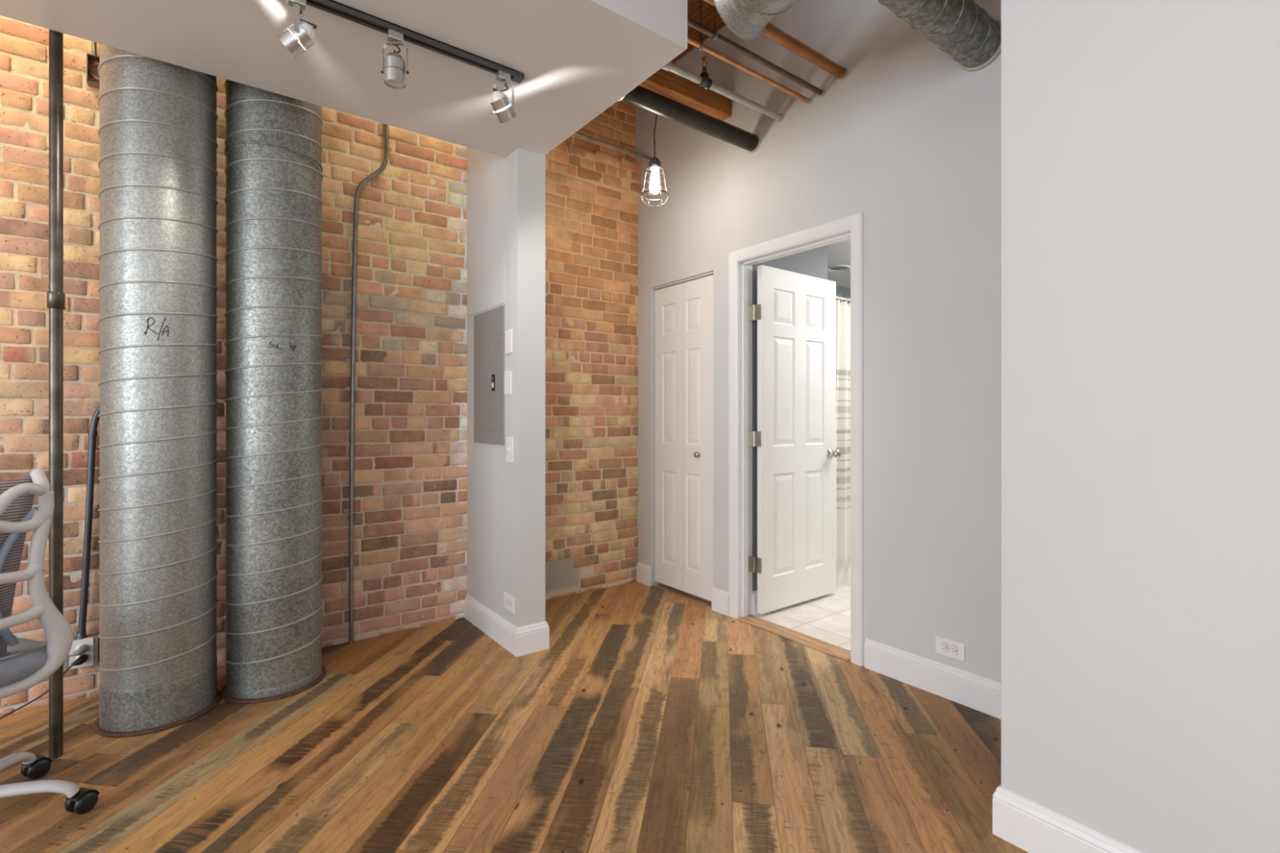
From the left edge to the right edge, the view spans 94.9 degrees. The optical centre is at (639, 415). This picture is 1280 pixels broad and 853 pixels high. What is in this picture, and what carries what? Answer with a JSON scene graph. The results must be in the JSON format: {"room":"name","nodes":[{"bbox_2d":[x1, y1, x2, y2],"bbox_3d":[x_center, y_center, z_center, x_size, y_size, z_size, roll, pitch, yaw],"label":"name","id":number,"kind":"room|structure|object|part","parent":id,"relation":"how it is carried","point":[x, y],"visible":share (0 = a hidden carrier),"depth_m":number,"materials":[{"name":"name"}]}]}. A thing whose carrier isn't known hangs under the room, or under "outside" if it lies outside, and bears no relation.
{"room":"loft apartment","nodes":[
{"label":"loft apartment","id":0,"kind":"room"},
{"bbox_2d":[0,15,466,715],"bbox_3d":[-3.326,-0.566,1.653,5.877,3.474,0.014,0,0,-37],"label":"brick wall","id":1,"kind":"structure","parent":0,"point":[410,467],"depth_m":3.00,"materials":[{"name":"brick"}]},
{"bbox_2d":[62,632,99,670],"bbox_3d":[-2.282,0.967,2.404,0.149,0.117,0.056,0,0,-37],"label":"wall outlet","id":2,"kind":"object","parent":1,"relation":"attached to","point":[92,641],"visible":0.49,"depth_m":2.40,"materials":[{"name":"white plastic"}]},
{"bbox_2d":[0,653,88,719],"bbox_3d":[-2.637,1.068,1.966,1.153,0.198,0.085,0,0,-44],"label":"power cord","id":3,"kind":"object","parent":2,"relation":"attached to","point":[83,658],"visible":0.84,"depth_m":2.34,"materials":[{"name":"black rubber"}]},
{"bbox_2d":[66,644,88,657],"bbox_3d":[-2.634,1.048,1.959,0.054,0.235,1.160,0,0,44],"label":"plug","id":4,"kind":"object","parent":2,"relation":"attached to","point":[82,649],"visible":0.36,"depth_m":2.36,"materials":[{"name":"white plastic"}]},
{"bbox_3d":[-2.268,0.967,2.385,0.072,0.113,0.006,0,0,-37],"label":"plate","id":5,"kind":"part","parent":2,"relation":"part of","materials":[{"name":"white plastic"}]},
{"bbox_2d":[75,405,99,639],"bbox_3d":[-2.212,-0.694,2.451,0.210,3.212,0.035,0,0,-37],"label":"conduit","id":6,"kind":"object","parent":1,"relation":"attached to","point":[92,433],"visible":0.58,"depth_m":2.40,"materials":[{"name":"black metal"}]},
{"bbox_2d":[86,40,99,88],"bbox_3d":[-2.233,-1.829,2.445,0.100,0.928,0.046,0,0,-37],"label":"junction box","id":7,"kind":"object","parent":1,"relation":"attached to","point":[92,60],"visible":0.45,"depth_m":2.42,"materials":[{"name":"grey metal"}]},
{"bbox_2d":[343,124,389,644],"bbox_3d":[-1.421,-0.565,3.057,0.217,3.470,0.021,0,0,-37],"label":"conduit","id":8,"kind":"object","parent":1,"relation":"attached to","point":[353,311],"visible":0.93,"depth_m":3.01,"materials":[{"name":"grey metal"}]},
{"bbox_2d":[0,0,687,157],"bbox_3d":[-2.591,-1.802,0.772,5.992,0.995,1.222,0,0,-37],"label":"ceiling","id":9,"kind":"structure","parent":0,"point":[576,59],"depth_m":2.09,"materials":[{"name":"paint"}]},
{"bbox_2d":[306,0,524,83],"bbox_3d":[-1.369,-1.294,1.564,2.296,0.022,0.042,0,0,-37],"label":"track","id":10,"kind":"object","parent":9,"relation":"attached to","point":[332,6],"visible":0.91,"depth_m":2.01,"materials":[{"name":"black metal"}]},
{"bbox_2d":[276,0,316,57],"bbox_3d":[-1.050,-1.195,1.802,0.112,0.183,0.076,0,0,4],"label":"track spotlight","id":11,"kind":"object","parent":10,"relation":"attached to","point":[304,32],"visible":1,"depth_m":1.78,"materials":[{"name":"silver metal"}]},
{"bbox_2d":[381,28,408,88],"bbox_3d":[-0.824,-1.200,1.975,0.072,0.174,0.070,0,0,42],"label":"track spotlight","id":12,"kind":"object","parent":10,"relation":"attached to","point":[394,68],"visible":1,"depth_m":1.96,"materials":[{"name":"silver metal"}]},
{"bbox_2d":[490,69,516,123],"bbox_3d":[-0.514,-1.195,2.209,0.102,0.184,0.086,0,0,-37],"label":"track spotlight","id":13,"kind":"object","parent":10,"relation":"attached to","point":[500,103],"visible":1,"depth_m":2.19,"materials":[{"name":"silver metal"}]},
{"bbox_2d":[466,146,545,627],"bbox_3d":[-0.741,-0.565,3.179,0.150,3.470,0.680,0,0,-37],"label":"wall","id":14,"kind":"structure","parent":0,"point":[506,500],"depth_m":2.94,"materials":[{"name":"paint"}]},
{"bbox_2d":[473,305,504,445],"bbox_3d":[-0.815,-0.205,3.142,0.014,0.714,0.405,0,0,-37],"label":"electrical panel","id":15,"kind":"object","parent":14,"relation":"attached to","point":[488,326],"visible":1,"depth_m":3.13,"materials":[{"name":"grey metal"}]},
{"bbox_3d":[-0.821,-0.187,3.150,0.002,0.530,0.250,0,0,-37],"label":"door","id":16,"kind":"part","parent":15,"relation":"part of","materials":[{"name":"grey metal"}]},
{"bbox_2d":[464,594,549,657],"bbox_3d":[-0.734,1.103,3.171,0.180,0.134,0.689,0,0,-37],"label":"baseboard","id":17,"kind":"structure","parent":14,"relation":"attached to","point":[525,640],"depth_m":2.94,"materials":[{"name":"white wood"}]},
{"bbox_2d":[504,371,511,395],"bbox_3d":[-0.663,-0.162,2.946,0.007,0.116,0.078,0,0,-37],"label":"blank plate","id":18,"kind":"object","parent":14,"relation":"attached to","point":[508,375],"visible":1,"depth_m":2.94,"materials":[{"name":"white plastic"}]},
{"bbox_2d":[504,328,512,354],"bbox_3d":[-0.659,-0.370,2.941,0.007,0.118,0.078,0,0,-37],"label":"blank plate","id":19,"kind":"object","parent":14,"relation":"attached to","point":[508,333],"visible":1,"depth_m":2.93,"materials":[{"name":"white plastic"}]},
{"bbox_2d":[503,591,514,613],"bbox_3d":[-0.655,0.936,2.934,0.009,0.079,0.117,0,0,-37],"label":"wall outlet","id":20,"kind":"object","parent":14,"relation":"attached to","point":[508,601],"visible":1,"depth_m":2.93,"materials":[{"name":"white plastic"}]},
{"bbox_2d":[506,436,513,462],"bbox_3d":[-0.654,0.172,2.926,0.016,0.126,0.076,0,0,-37],"label":"light switch","id":21,"kind":"object","parent":14,"relation":"attached to","point":[509,441],"visible":1,"depth_m":2.92,"materials":[{"name":"white plastic"}]},
{"bbox_2d":[0,581,1027,852],"bbox_3d":[0.068,1.180,0.740,10.200,0.020,5.700,0,0,-37],"label":"floor","id":22,"kind":"structure","parent":0,"point":[651,719],"depth_m":2.02,"materials":[{"name":"brown wood"}]},
{"bbox_2d":[0,468,99,814],"bbox_3d":[-1.898,0.664,1.586,0.654,1.011,0.646,0,0,-37],"label":"office chair","id":23,"kind":"object","parent":22,"relation":"on","point":[24,663],"visible":1,"depth_m":1.68,"materials":[{"name":"white plastic"}]},
{"bbox_3d":[-1.941,1.078,1.744,0.047,0.072,0.305,0,0,-7],"label":"leg","id":24,"kind":"part","parent":23,"relation":"part of","materials":[{"name":"white plastic"}]},
{"bbox_3d":[-1.941,0.720,1.600,0.430,0.084,0.470,0,0,18],"label":"seat","id":25,"kind":"part","parent":23,"relation":"part of","materials":[{"name":"fabric"}]},
{"bbox_3d":[-1.797,0.239,1.554,0.138,0.162,0.409,0,0,16],"label":"rail","id":26,"kind":"part","parent":23,"relation":"part of","materials":[{"name":"white plastic"}]},
{"bbox_3d":[-1.723,0.496,1.646,0.056,0.552,0.220,0,0,13],"label":"frame","id":27,"kind":"part","parent":23,"relation":"part of","materials":[{"name":"white plastic"}]},
{"bbox_2d":[21,755,53,768],"bbox_3d":[-1.955,1.118,1.904,0.044,0.039,0.059,0,0,21],"label":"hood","id":28,"kind":"object","parent":23,"relation":"attached to","point":[33,761],"depth_m":1.89,"materials":[{"name":"black plastic"}]},
{"bbox_2d":[65,787,99,801],"bbox_3d":[-1.649,1.118,1.737,0.044,0.039,0.059,0,0,13],"label":"hood","id":29,"kind":"object","parent":23,"relation":"attached to","point":[73,794],"depth_m":1.72,"materials":[{"name":"black plastic"}]},
{"bbox_2d":[46,29,65,759],"bbox_3d":[-2.004,-0.565,2.015,0.045,3.470,0.045,0,0,-37],"label":"pipe","id":30,"kind":"object","parent":22,"relation":"on","point":[55,298],"visible":0.9,"depth_m":2.00,"materials":[{"name":"black metal"}]},
{"bbox_2d":[93,43,222,737],"bbox_3d":[-1.898,-0.564,2.326,0.396,3.468,0.396,0,0,6],"label":"spiral duct","id":31,"kind":"object","parent":22,"relation":"on","point":[157,131],"visible":0.94,"depth_m":2.18,"materials":[{"name":"silver metal"}]},
{"bbox_2d":[221,79,326,703],"bbox_3d":[-1.599,-0.564,2.576,0.394,3.468,0.394,0,0,36],"label":"spiral duct","id":32,"kind":"object","parent":22,"relation":"on","point":[273,148],"visible":0.88,"depth_m":2.43,"materials":[{"name":"silver metal"}]},
{"bbox_2d":[835,563,850,586],"bbox_3d":[1.664,0.950,4.725,1.655,0.440,0.755,0,0,-37],"label":"bathtub","id":33,"kind":"object","parent":22,"relation":"on","point":[842,572],"visible":0.02,"depth_m":4.05,"materials":[{"name":"white ceramic"}]},
{"bbox_2d":[545,100,850,600],"bbox_3d":[0.762,-0.565,4.761,4.253,3.471,0.113,0,0,-37],"label":"wall","id":34,"kind":"structure","parent":0,"point":[593,188],"depth_m":3.92,"materials":[{"name":"brick"}]},
{"bbox_2d":[671,0,725,63],"bbox_3d":[-1.162,-2.340,-0.203,7.300,0.080,5.875,0,0,-37],"label":"ceiling","id":35,"kind":"structure","parent":0,"point":[693,6],"depth_m":3.41,"materials":[{"name":"brown wood"}]},
{"bbox_2d":[697,0,704,49],"bbox_3d":[0.263,-1.941,2.537,0.012,0.718,0.031,0,0,-37],"label":"hanger","id":36,"kind":"object","parent":35,"relation":"hanging from","point":[703,43],"visible":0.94,"depth_m":2.53,"materials":[{"name":"metal"}]},
{"bbox_3d":[0.263,-1.955,2.537,0.006,0.690,0.006,0,0,-37],"label":"rod","id":37,"kind":"part","parent":36,"relation":"part of","materials":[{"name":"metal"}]},
{"bbox_2d":[687,35,811,104],"bbox_3d":[0.428,-1.598,2.662,1.103,0.033,0.033,0,0,-37],"label":"pipe","id":38,"kind":"object","parent":36,"relation":"hanging from","point":[691,40],"visible":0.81,"depth_m":2.70,"materials":[{"name":"orange metal"}]},
{"bbox_2d":[711,6,718,39],"bbox_3d":[0.315,-1.944,2.476,0.012,0.712,0.033,0,0,-37],"label":"hanger","id":39,"kind":"object","parent":35,"relation":"hanging from","point":[715,37],"visible":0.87,"depth_m":2.47,"materials":[{"name":"metal"}]},
{"bbox_2d":[687,16,825,97],"bbox_3d":[0.476,-1.604,2.598,1.103,0.035,0.035,0,0,-37],"label":"pipe","id":40,"kind":"object","parent":39,"relation":"hanging from","point":[691,22],"visible":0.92,"depth_m":2.61,"materials":[{"name":"brown metal"}]},
{"bbox_2d":[713,0,799,39],"bbox_3d":[1.080,-1.530,1.184,0.301,0.301,2.392,0,0,-37],"label":"duct","id":41,"kind":"object","parent":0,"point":[747,19],"visible":1,"depth_m":2.06,"materials":[{"name":"silver metal"}]},
{"bbox_2d":[752,244,827,591],"bbox_3d":[0.667,-0.030,4.054,0.735,2.400,0.948,0,0,-37],"label":"wall","id":42,"kind":"structure","parent":0,"point":[813,262],"depth_m":3.48,"materials":[{"name":"paint"}]},
{"bbox_2d":[752,590,759,614],"bbox_3d":[0.957,1.103,3.669,0.735,0.134,0.015,0,0,-37],"label":"baseboard","id":43,"kind":"structure","parent":42,"relation":"attached to","point":[754,593],"depth_m":3.45,"materials":[{"name":"white wood"}]},
{"bbox_2d":[635,0,1000,682],"bbox_3d":[1.707,-0.565,1.959,0.115,3.470,5.675,0,0,-37],"label":"wall","id":44,"kind":"structure","parent":0,"point":[908,140],"depth_m":2.64,"materials":[{"name":"paint"}]},
{"bbox_2d":[573,132,652,159],"bbox_3d":[-0.340,-1.745,3.676,1.088,0.018,0.018,0,0,-37],"label":"conduit","id":45,"kind":"object","parent":44,"relation":"attached to","point":[578,134],"visible":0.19,"depth_m":3.79,"materials":[{"name":"grey metal"}]},
{"bbox_2d":[635,562,651,586],"bbox_3d":[0.025,1.103,4.084,0.015,0.134,0.149,0,0,-37],"label":"baseboard","id":46,"kind":"structure","parent":44,"relation":"attached to","point":[643,571],"depth_m":4.07,"materials":[{"name":"white wood"}]},
{"bbox_2d":[653,271,713,601],"bbox_3d":[0.283,0.132,3.803,0.067,2.017,0.608,0,0,-37],"label":"door","id":47,"kind":"structure","parent":44,"relation":"in","point":[684,308],"depth_m":3.79,"materials":[{"name":"white wood"}]},
{"bbox_3d":[0.357,0.246,3.677,0.034,0.036,0.036,0,0,-37],"label":"knob","id":48,"kind":"part","parent":47,"relation":"part of","materials":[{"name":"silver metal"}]},
{"bbox_2d":[639,68,731,120],"bbox_3d":[0.051,-1.792,3.153,1.093,0.100,0.155,0,0,-37],"label":"wooden beam","id":49,"kind":"structure","parent":44,"relation":"attached to","point":[672,86],"depth_m":3.23,"materials":[{"name":"brown wood"}]},
{"bbox_2d":[640,114,668,207],"bbox_3d":[0.080,-1.447,3.176,0.152,0.637,0.152,0,0,-37],"label":"pendant light","id":50,"kind":"object","parent":49,"relation":"hanging from","point":[655,165],"visible":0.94,"depth_m":3.16,"materials":[{"name":"glass"}]},
{"bbox_2d":[648,156,661,170],"bbox_3d":[0.080,-1.367,3.176,0.068,0.065,0.068,0,0,-37],"label":"socket","id":51,"kind":"object","parent":50,"relation":"attached to","point":[655,164],"depth_m":3.15,"materials":[{"name":"black metal"}]},
{"bbox_3d":[0.080,-1.267,3.176,0.053,0.130,0.053,0,0,-37],"label":"bulb","id":52,"kind":"part","parent":50,"relation":"part of","materials":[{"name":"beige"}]},
{"bbox_3d":[0.093,-1.575,3.180,0.039,0.381,0.018,0,0,-37],"label":"cord","id":53,"kind":"part","parent":50,"relation":"part of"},
{"bbox_2d":[617,84,759,152],"bbox_3d":[0.205,-1.520,2.957,1.103,0.104,0.104,0,0,-37],"label":"drain pipe","id":54,"kind":"object","parent":44,"relation":"attached to","point":[641,97],"visible":0.56,"depth_m":2.96,"materials":[{"name":"black metal"}]},
{"bbox_2d":[711,586,728,616],"bbox_3d":[0.478,1.103,3.482,0.015,0.134,0.137,0,0,-37],"label":"baseboard","id":55,"kind":"object","parent":44,"relation":"attached to","point":[720,598],"visible":1,"depth_m":3.47,"materials":[{"name":"white wood"}]},
{"bbox_2d":[661,56,783,121],"bbox_3d":[0.318,-1.633,2.807,1.103,0.139,0.048,0,0,-37],"label":"pipe","id":56,"kind":"object","parent":44,"relation":"attached to","point":[702,80],"visible":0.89,"depth_m":2.82,"materials":[{"name":"metal"}]},
{"bbox_2d":[703,0,848,80],"bbox_3d":[0.546,-1.645,2.504,1.103,0.058,0.058,0,0,-37],"label":"pipe","id":57,"kind":"object","parent":44,"relation":"attached to","point":[771,31],"visible":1,"depth_m":2.63,"materials":[{"name":"orange metal"}]},
{"bbox_2d":[736,614,850,662],"bbox_3d":[0.816,1.167,3.110,0.114,0.006,0.729,0,0,-37],"label":"threshold","id":58,"kind":"object","parent":44,"relation":"attached to","point":[837,651],"depth_m":3.07,"materials":[{"name":"brown wood"}]},
{"bbox_2d":[737,229,850,617],"bbox_3d":[0.831,0.134,3.121,0.123,2.072,0.765,0,0,-37],"label":"door frame","id":59,"kind":"structure","parent":44,"relation":"attached to","point":[744,268],"depth_m":3.39,"materials":[{"name":"white wood"}]},
{"bbox_2d":[748,264,840,613],"bbox_3d":[0.957,0.139,3.603,0.770,2.018,0.176,0,0,-37],"label":"door","id":60,"kind":"structure","parent":44,"relation":"in","point":[794,438],"depth_m":3.57,"materials":[{"name":"white wood"}]},
{"bbox_3d":[1.245,0.245,3.754,0.066,0.066,0.070,0,0,-37],"label":"knob","id":61,"kind":"part","parent":60,"relation":"part of","materials":[{"name":"silver metal"}]},
{"bbox_2d":[728,212,863,666],"bbox_3d":[0.779,0.111,3.082,0.016,2.118,0.861,0,0,-37],"label":"trim","id":62,"kind":"structure","parent":44,"relation":"attached to","point":[855,223],"depth_m":2.77,"materials":[{"name":"white wood"}]},
{"bbox_2d":[864,638,1000,719],"bbox_3d":[2.205,1.103,1.191,0.015,0.134,3.848,0,0,-37],"label":"baseboard","id":63,"kind":"structure","parent":44,"relation":"attached to","point":[981,694],"depth_m":2.46,"materials":[{"name":"white wood"}]},
{"bbox_2d":[878,0,1000,71],"bbox_3d":[1.046,-1.466,2.097,0.795,0.184,0.184,0,0,-37],"label":"duct","id":64,"kind":"object","parent":44,"relation":"attached to","point":[963,29],"visible":0.98,"depth_m":2.13,"materials":[{"name":"silver metal"}]},
{"bbox_2d":[935,635,964,662],"bbox_3d":[1.280,0.963,2.424,0.009,0.071,0.117,0,0,-37],"label":"wall outlet","id":65,"kind":"object","parent":44,"relation":"attached to","point":[944,646],"visible":1,"depth_m":2.42,"materials":[{"name":"white plastic"}]},
{"bbox_2d":[941,642,947,652],"bbox_3d":[1.266,0.963,2.438,0.003,0.037,0.027,0,0,-37],"label":"receptacle","id":66,"kind":"object","parent":65,"relation":"attached to","point":[944,645],"depth_m":2.44,"materials":[{"name":"plastic"}]},
{"bbox_2d":[951,645,957,654],"bbox_3d":[1.289,0.963,2.407,0.002,0.034,0.025,0,0,-37],"label":"receptacle","id":67,"kind":"object","parent":65,"relation":"attached to","point":[953,648],"depth_m":2.41,"materials":[{"name":"plastic"}]},
{"bbox_2d":[827,239,850,288],"bbox_3d":[2.191,-1.260,3.905,3.000,0.060,3.200,0,0,-37],"label":"ceiling","id":68,"kind":"structure","parent":0,"point":[838,253],"depth_m":4.67,"materials":[{"name":"white paint"}]},
{"bbox_2d":[827,265,850,271],"bbox_3d":[1.655,-1.226,4.900,0.196,0.009,0.196,0,0,-37],"label":"recessed light","id":69,"kind":"object","parent":68,"relation":"in","point":[836,268],"visible":0.95,"depth_m":4.89,"materials":[{"name":"white plastic"}]},
{"bbox_2d":[1000,0,1279,852],"bbox_3d":[1.958,-0.565,0.476,0.120,3.470,3.003,0,0,-37],"label":"wall","id":70,"kind":"structure","parent":0,"point":[1140,139],"depth_m":1.40,"materials":[{"name":"paint"}]},
{"bbox_2d":[992,785,1143,852],"bbox_3d":[1.954,1.103,0.482,0.150,0.134,3.018,0,0,-37],"label":"baseboard","id":71,"kind":"structure","parent":70,"relation":"attached to","point":[1029,826],"depth_m":1.55,"materials":[{"name":"white wood"}]},
{"bbox_3d":[3.346,-0.030,4.782,0.100,2.400,3.010,0,0,-37],"label":"wall","id":72,"kind":"structure","parent":0,"visible":0},
{"bbox_2d":[835,295,849,302],"bbox_3d":[2.104,-0.795,4.553,2.160,0.060,0.060,0,0,-37],"label":"curtain rod","id":73,"kind":"object","parent":72,"relation":"attached to","point":[847,300],"visible":0.02,"depth_m":4.00,"materials":[{"name":"silver metal"}]},
{"bbox_2d":[835,295,850,567],"bbox_3d":[1.810,0.102,4.331,1.399,1.836,0.086,0,0,-37],"label":"shower curtain","id":74,"kind":"object","parent":73,"relation":"hanging from","point":[842,308],"visible":0.12,"depth_m":3.99,"materials":[{"name":"fabric"}]}
]}

